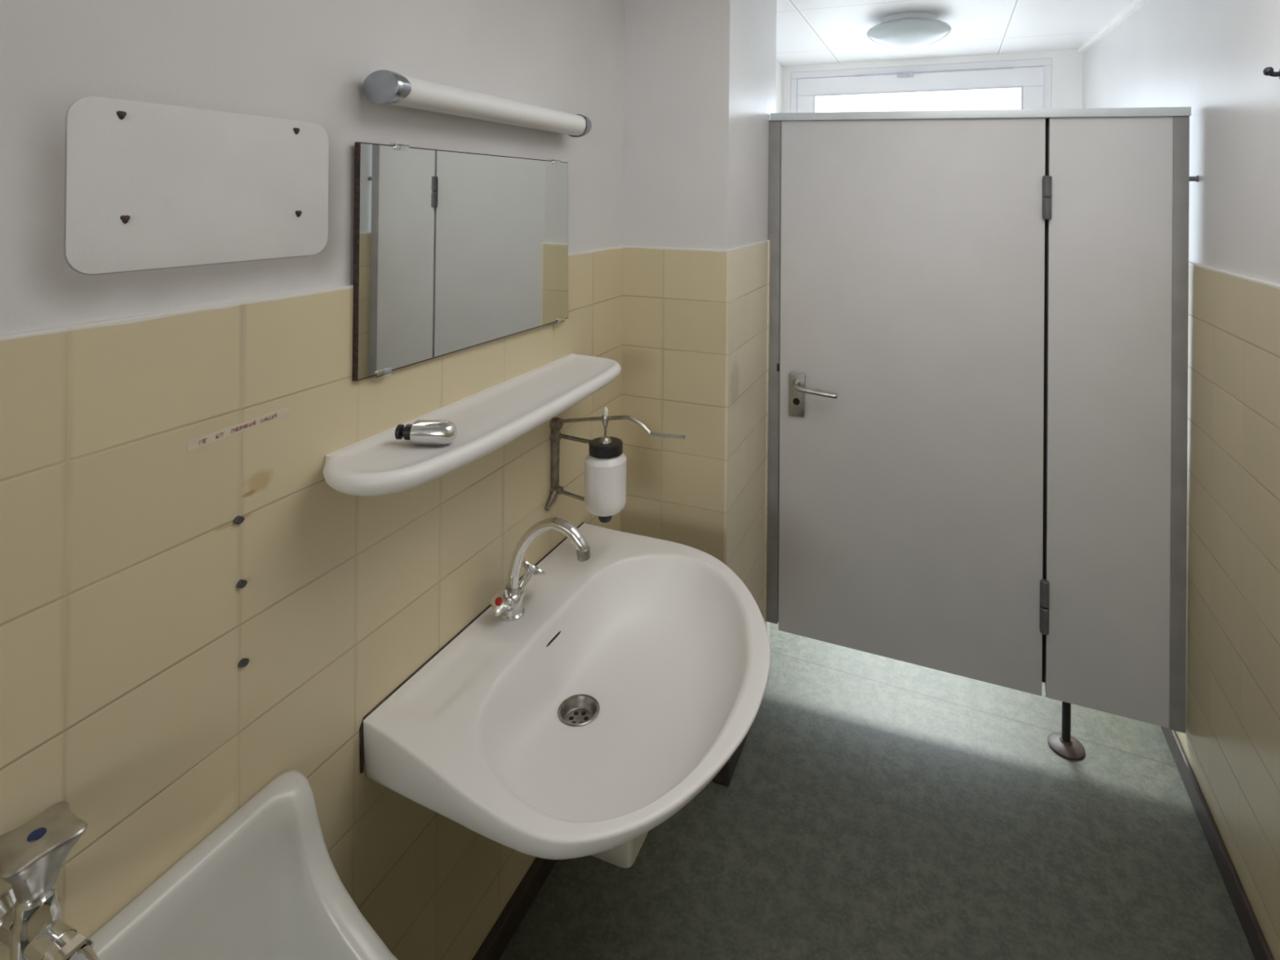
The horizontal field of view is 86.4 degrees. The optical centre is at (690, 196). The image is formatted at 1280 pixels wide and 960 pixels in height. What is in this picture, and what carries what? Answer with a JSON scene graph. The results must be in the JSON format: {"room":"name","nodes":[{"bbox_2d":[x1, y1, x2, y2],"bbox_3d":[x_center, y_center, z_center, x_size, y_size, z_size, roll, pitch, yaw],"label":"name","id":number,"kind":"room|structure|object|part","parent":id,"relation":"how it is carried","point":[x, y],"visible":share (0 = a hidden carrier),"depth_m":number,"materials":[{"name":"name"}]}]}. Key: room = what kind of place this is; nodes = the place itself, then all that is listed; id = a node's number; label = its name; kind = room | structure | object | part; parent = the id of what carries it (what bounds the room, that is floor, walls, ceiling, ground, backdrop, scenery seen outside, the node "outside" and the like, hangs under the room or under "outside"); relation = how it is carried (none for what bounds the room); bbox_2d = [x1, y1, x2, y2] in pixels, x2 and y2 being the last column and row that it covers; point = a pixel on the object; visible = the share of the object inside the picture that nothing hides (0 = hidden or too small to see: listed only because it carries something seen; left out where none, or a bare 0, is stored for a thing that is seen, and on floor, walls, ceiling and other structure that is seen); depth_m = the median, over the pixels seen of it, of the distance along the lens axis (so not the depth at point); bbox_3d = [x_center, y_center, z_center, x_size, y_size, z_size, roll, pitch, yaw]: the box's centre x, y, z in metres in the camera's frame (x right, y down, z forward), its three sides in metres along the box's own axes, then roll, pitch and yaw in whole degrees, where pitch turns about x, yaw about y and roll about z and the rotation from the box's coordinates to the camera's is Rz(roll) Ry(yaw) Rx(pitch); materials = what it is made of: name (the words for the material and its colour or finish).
{"room":"public restroom","nodes":[
{"label":"public restroom","id":0,"kind":"room"},
{"bbox_2d":[0,0,624,959],"bbox_3d":[-1.081,0.459,-0.044,0.158,2.379,4.557,1,0,21],"label":"wall","id":1,"kind":"structure","parent":0,"point":[126,628],"depth_m":0.96,"materials":[{"name":"white paint"}]},
{"bbox_2d":[0,800,99,959],"bbox_3d":[-0.638,0.737,0.682,0.164,0.174,0.072,1,0,21],"label":"tap","id":2,"kind":"object","parent":1,"relation":"attached to","point":[33,855],"visible":1,"depth_m":0.68,"materials":[{"name":"silver metal"}]},
{"bbox_3d":[-0.667,0.680,0.693,0.065,0.058,0.065,1,0,30],"label":"handle","id":3,"kind":"part","parent":2,"relation":"part of","materials":[{"name":"silver metal"}]},
{"bbox_2d":[65,96,328,274],"bbox_3d":[-0.634,-0.012,0.917,0.006,0.205,0.343,1,0,21],"label":"plate","id":4,"kind":"object","parent":1,"relation":"attached to","point":[149,185],"visible":1,"depth_m":0.88,"materials":[{"name":"white plastic"}]},
{"bbox_2d":[186,406,289,451],"bbox_3d":[-0.622,0.320,0.942,0.001,0.017,0.146,1,0,21],"label":"tape strip","id":5,"kind":"object","parent":1,"relation":"attached to","point":[200,442],"visible":1,"depth_m":0.93,"materials":[{"name":"white paper"}]},
{"bbox_2d":[199,413,276,444],"bbox_3d":[-0.623,0.321,0.939,0.001,0.010,0.110,1,0,21],"label":"print","id":6,"kind":"object","parent":5,"relation":"attached to","point":[227,432],"depth_m":0.93},
{"bbox_2d":[233,515,244,524],"bbox_3d":[-0.623,0.447,0.938,0.006,0.012,0.015,1,0,16],"label":"plug","id":7,"kind":"object","parent":1,"relation":"attached to","point":[238,519],"visible":1,"depth_m":0.94,"materials":[{"name":"grey plastic"}]},
{"bbox_2d":[235,579,247,588],"bbox_3d":[-0.622,0.538,0.943,0.006,0.012,0.015,1,0,16],"label":"plug","id":8,"kind":"object","parent":1,"relation":"attached to","point":[241,584],"visible":1,"depth_m":0.94,"materials":[{"name":"grey plastic"}]},
{"bbox_2d":[88,769,398,959],"bbox_3d":[-0.507,1.086,0.629,0.452,0.478,0.657,1,0,21],"label":"utility sink","id":9,"kind":"object","parent":1,"relation":"attached to","point":[264,884],"visible":0.97,"depth_m":0.93,"materials":[{"name":"white ceramic"}]},
{"bbox_2d":[238,657,248,666],"bbox_3d":[-0.622,0.650,0.947,0.006,0.012,0.015,1,0,16],"label":"plug","id":10,"kind":"object","parent":1,"relation":"attached to","point":[243,662],"visible":1,"depth_m":0.94,"materials":[{"name":"grey plastic"}]},
{"bbox_2d":[351,142,568,381],"bbox_3d":[-0.430,0.111,1.420,0.014,0.405,0.655,1,0,21],"label":"wall mirror","id":11,"kind":"object","parent":1,"relation":"attached to","point":[454,251],"visible":1,"depth_m":1.32,"materials":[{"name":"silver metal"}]},
{"bbox_2d":[323,353,621,496],"bbox_3d":[-0.360,0.428,1.366,0.193,0.039,0.805,1,0,21],"label":"wall shelf","id":12,"kind":"object","parent":1,"relation":"attached to","point":[486,420],"visible":0.98,"depth_m":1.22,"materials":[{"name":"white ceramic"}]},
{"bbox_2d":[394,419,457,445],"bbox_3d":[-0.439,0.393,1.130,0.099,0.039,0.041,1,0,2],"label":"fitting","id":13,"kind":"object","parent":12,"relation":"on","point":[422,432],"visible":1,"depth_m":1.11,"materials":[{"name":"silver metal"}]},
{"bbox_3d":[-0.473,0.392,1.131,0.031,0.025,0.025,1,0,2],"label":"stem","id":14,"kind":"part","parent":13,"relation":"part of","materials":[{"name":"black plastic"}]},
{"bbox_2d":[362,69,591,137],"bbox_3d":[-0.400,-0.180,1.420,0.086,0.058,0.646,1,0,21],"label":"wall lamp","id":15,"kind":"object","parent":1,"relation":"attached to","point":[383,86],"visible":1,"depth_m":1.27,"materials":[{"name":"white plastic"}]},
{"bbox_2d":[471,857,557,959],"bbox_3d":[-0.992,1.619,-0.033,0.022,0.062,4.449,1,0,21],"label":"baseboard","id":16,"kind":"structure","parent":1,"relation":"attached to","point":[501,933],"depth_m":1.53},
{"bbox_2d":[359,522,770,859],"bbox_3d":[-0.148,0.970,1.350,0.616,0.176,0.816,1,0,21],"label":"washbasin","id":17,"kind":"object","parent":1,"relation":"attached to","point":[630,674],"visible":0.99,"depth_m":1.28,"materials":[{"name":"white ceramic"}]},
{"bbox_2d":[489,517,590,621],"bbox_3d":[-0.296,0.771,1.416,0.213,0.224,0.138,1,0,21],"label":"mixer tap","id":18,"kind":"object","parent":17,"relation":"on","point":[507,603],"visible":1,"depth_m":1.41,"materials":[{"name":"silver metal"}]},
{"bbox_3d":[-0.390,0.833,1.396,0.041,0.044,0.040,1,0,-25],"label":"handle","id":19,"kind":"part","parent":18,"relation":"part of","materials":[{"name":"silver metal"}]},
{"bbox_2d":[499,576,530,621],"bbox_3d":[-0.374,0.849,1.440,0.052,0.066,0.078,1,0,21],"label":"tap","id":20,"kind":"object","parent":18,"relation":"on","point":[513,596],"depth_m":1.42,"materials":[{"name":"silver metal"}]},
{"bbox_3d":[-0.344,0.807,1.477,0.052,0.056,0.066,1,0,-18],"label":"handle","id":21,"kind":"part","parent":18,"relation":"part of","materials":[{"name":"silver metal"}]},
{"bbox_3d":[-0.296,0.748,1.401,0.196,0.178,0.025,1,0,23],"label":"spout","id":22,"kind":"part","parent":18,"relation":"part of","materials":[{"name":"silver metal"}]},
{"bbox_2d":[544,406,684,523],"bbox_3d":[-0.180,0.646,1.629,0.356,0.275,0.100,1,0,21],"label":"soap dispenser","id":23,"kind":"object","parent":1,"relation":"attached to","point":[605,464],"visible":1,"depth_m":1.61,"materials":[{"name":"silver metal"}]},
{"bbox_3d":[-0.283,0.737,1.668,0.093,0.020,0.009,1,0,21],"label":"arm","id":24,"kind":"part","parent":23,"relation":"part of"},
{"bbox_3d":[-0.264,0.596,1.661,0.142,0.014,0.010,1,0,21],"label":"arm","id":25,"kind":"part","parent":23,"relation":"part of"},
{"bbox_3d":[-0.205,0.560,1.639,0.032,0.067,0.032,1,0,21],"label":"pump stem","id":26,"kind":"part","parent":23,"relation":"part of","materials":[{"name":"silver metal"}]},
{"bbox_2d":[584,453,626,516],"bbox_3d":[-0.204,0.688,1.638,0.100,0.138,0.100,1,0,21],"label":"bottle","id":27,"kind":"object","parent":23,"relation":"on","point":[605,473],"depth_m":1.60,"materials":[{"name":"white plastic"}]},
{"bbox_3d":[-0.169,0.543,1.625,0.333,0.043,0.010,1,0,21],"label":"push lever","id":28,"kind":"part","parent":23,"relation":"part of","materials":[{"name":"silver metal"}]},
{"bbox_2d":[590,831,648,868],"bbox_3d":[-0.249,1.173,1.415,0.379,0.208,0.196,1,0,21],"label":"trap cover","id":29,"kind":"object","parent":1,"relation":"attached to","point":[624,855],"visible":0.1,"depth_m":1.29,"materials":[{"name":"beige"}]},
{"bbox_2d":[775,62,782,113],"bbox_3d":[0.172,0.471,3.188,0.220,2.379,1.250,1,0,21],"label":"wall","id":30,"kind":"structure","parent":0,"point":[779,79],"depth_m":3.66,"materials":[{"name":"white paint"}]},
{"bbox_2d":[499,621,1255,959],"bbox_3d":[0.081,1.721,0.615,2.150,0.120,6.620,1,0,21],"label":"floor","id":31,"kind":"structure","parent":0,"point":[873,806],"depth_m":1.74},
{"bbox_2d":[620,0,776,639],"bbox_3d":[-0.020,0.470,2.287,0.496,2.379,0.571,1,0,21],"label":"wall pier","id":32,"kind":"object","parent":31,"relation":"on","point":[700,76],"visible":0.55,"depth_m":2.01,"materials":[{"name":"white paint"}]},
{"bbox_2d":[711,768,722,784],"bbox_3d":[-0.064,1.624,1.983,0.335,0.070,0.021,1,0,21],"label":"baseboard","id":33,"kind":"structure","parent":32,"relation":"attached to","point":[717,779],"depth_m":1.92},
{"bbox_2d":[721,678,768,786],"bbox_3d":[0.180,1.626,2.127,0.021,0.070,0.462,1,0,21],"label":"baseboard","id":34,"kind":"object","parent":32,"relation":"attached to","point":[728,770],"visible":0.37,"depth_m":1.93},
{"bbox_2d":[766,106,1199,760],"bbox_3d":[0.853,0.692,2.162,1.261,1.953,0.108,1,0,19],"label":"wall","id":35,"kind":"structure","parent":31,"relation":"on","point":[978,428],"depth_m":2.13,"materials":[{"name":"grey laminate"}]},
{"bbox_3d":[0.294,0.611,2.388,0.053,1.755,0.036,1,0,21],"label":"wall post","id":36,"kind":"part","parent":35,"relation":"part of","materials":[{"name":"grey metal"}]},
{"bbox_3d":[0.367,0.682,2.338,0.056,0.150,0.009,1,0,21],"label":"door handle","id":37,"kind":"part","parent":35,"relation":"part of","materials":[{"name":"metal"}]},
{"bbox_3d":[0.418,0.648,2.288,0.160,0.040,0.056,1,0,21],"label":"lever","id":38,"kind":"part","parent":35,"relation":"part of","materials":[{"name":"silver metal"}]},
{"bbox_3d":[0.701,0.632,2.233,0.828,1.782,0.030,1,0,21],"label":"door","id":39,"kind":"part","parent":35,"relation":"part of","materials":[{"name":"grey laminate"}]},
{"bbox_3d":[0.863,-0.260,2.175,1.229,0.049,0.054,1,0,21],"label":"rail","id":40,"kind":"part","parent":35,"relation":"part of","materials":[{"name":"grey metal"}]},
{"bbox_3d":[1.141,1.660,2.062,0.100,0.022,0.100,1,0,21],"label":"foot plate","id":41,"kind":"part","parent":35,"relation":"part of","materials":[{"name":"brown metal"}]},
{"bbox_3d":[1.142,1.584,2.062,0.024,0.150,0.024,1,0,21],"label":"support leg","id":42,"kind":"part","parent":35,"relation":"part of","materials":[{"name":"black metal"}]},
{"bbox_3d":[1.245,0.647,2.028,0.327,1.770,0.030,1,0,21],"label":"panel","id":43,"kind":"part","parent":35,"relation":"part of","materials":[{"name":"grey laminate"}]},
{"bbox_3d":[1.411,0.651,1.966,0.046,1.768,0.040,1,0,21],"label":"wall post","id":44,"kind":"part","parent":35,"relation":"part of","materials":[{"name":"grey metal"}]},
{"bbox_2d":[782,48,1083,112],"bbox_3d":[1.279,0.483,3.572,2.020,2.379,0.250,1,0,21],"label":"wall","id":45,"kind":"structure","parent":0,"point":[1067,65],"depth_m":3.31,"materials":[{"name":"white paint"}]},
{"bbox_2d":[790,57,1051,112],"bbox_3d":[1.143,0.388,3.518,1.273,2.125,0.088,1,0,21],"label":"window","id":46,"kind":"structure","parent":45,"relation":"attached to","point":[1033,76],"depth_m":3.46,"materials":[{"name":"white plastic"}]},
{"bbox_2d":[776,0,1134,66],"bbox_3d":[0.107,-0.778,0.615,2.150,0.120,6.620,1,0,21],"label":"ceiling","id":47,"kind":"structure","parent":0,"point":[809,32],"depth_m":2.82,"materials":[{"name":"white paint"}]},
{"bbox_2d":[866,12,951,48],"bbox_3d":[0.876,-0.654,2.728,0.324,0.113,0.324,1,0,21],"label":"ceiling lamp","id":48,"kind":"object","parent":47,"relation":"attached to","point":[909,30],"visible":1,"depth_m":2.63,"materials":[{"name":"white glass"}]},
{"bbox_2d":[1082,0,1279,959],"bbox_3d":[0.883,0.480,0.183,0.368,2.379,6.370,1,0,21],"label":"wall","id":49,"kind":"structure","parent":0,"point":[1210,57],"depth_m":1.67,"materials":[{"name":"white paint"}]},
{"bbox_2d":[1077,0,1148,53],"bbox_3d":[1.664,-0.692,2.619,0.026,0.022,1.274,1,0,17],"label":"trim","id":50,"kind":"structure","parent":49,"relation":"attached to","point":[1135,5],"depth_m":2.71,"materials":[{"name":"white paint"}]},
{"bbox_2d":[1160,726,1274,959],"bbox_3d":[0.595,1.631,-0.231,0.013,0.070,5.200,1,0,21],"label":"baseboard","id":51,"kind":"structure","parent":49,"relation":"attached to","point":[1257,942],"depth_m":1.68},
{"bbox_2d":[1262,66,1279,79],"bbox_3d":[1.249,-0.263,1.453,0.038,0.034,0.034,1,0,21],"label":"coat hook","id":52,"kind":"object","parent":49,"relation":"attached to","point":[1268,71],"visible":1,"depth_m":1.45,"materials":[{"name":"grey metal"}]}
]}

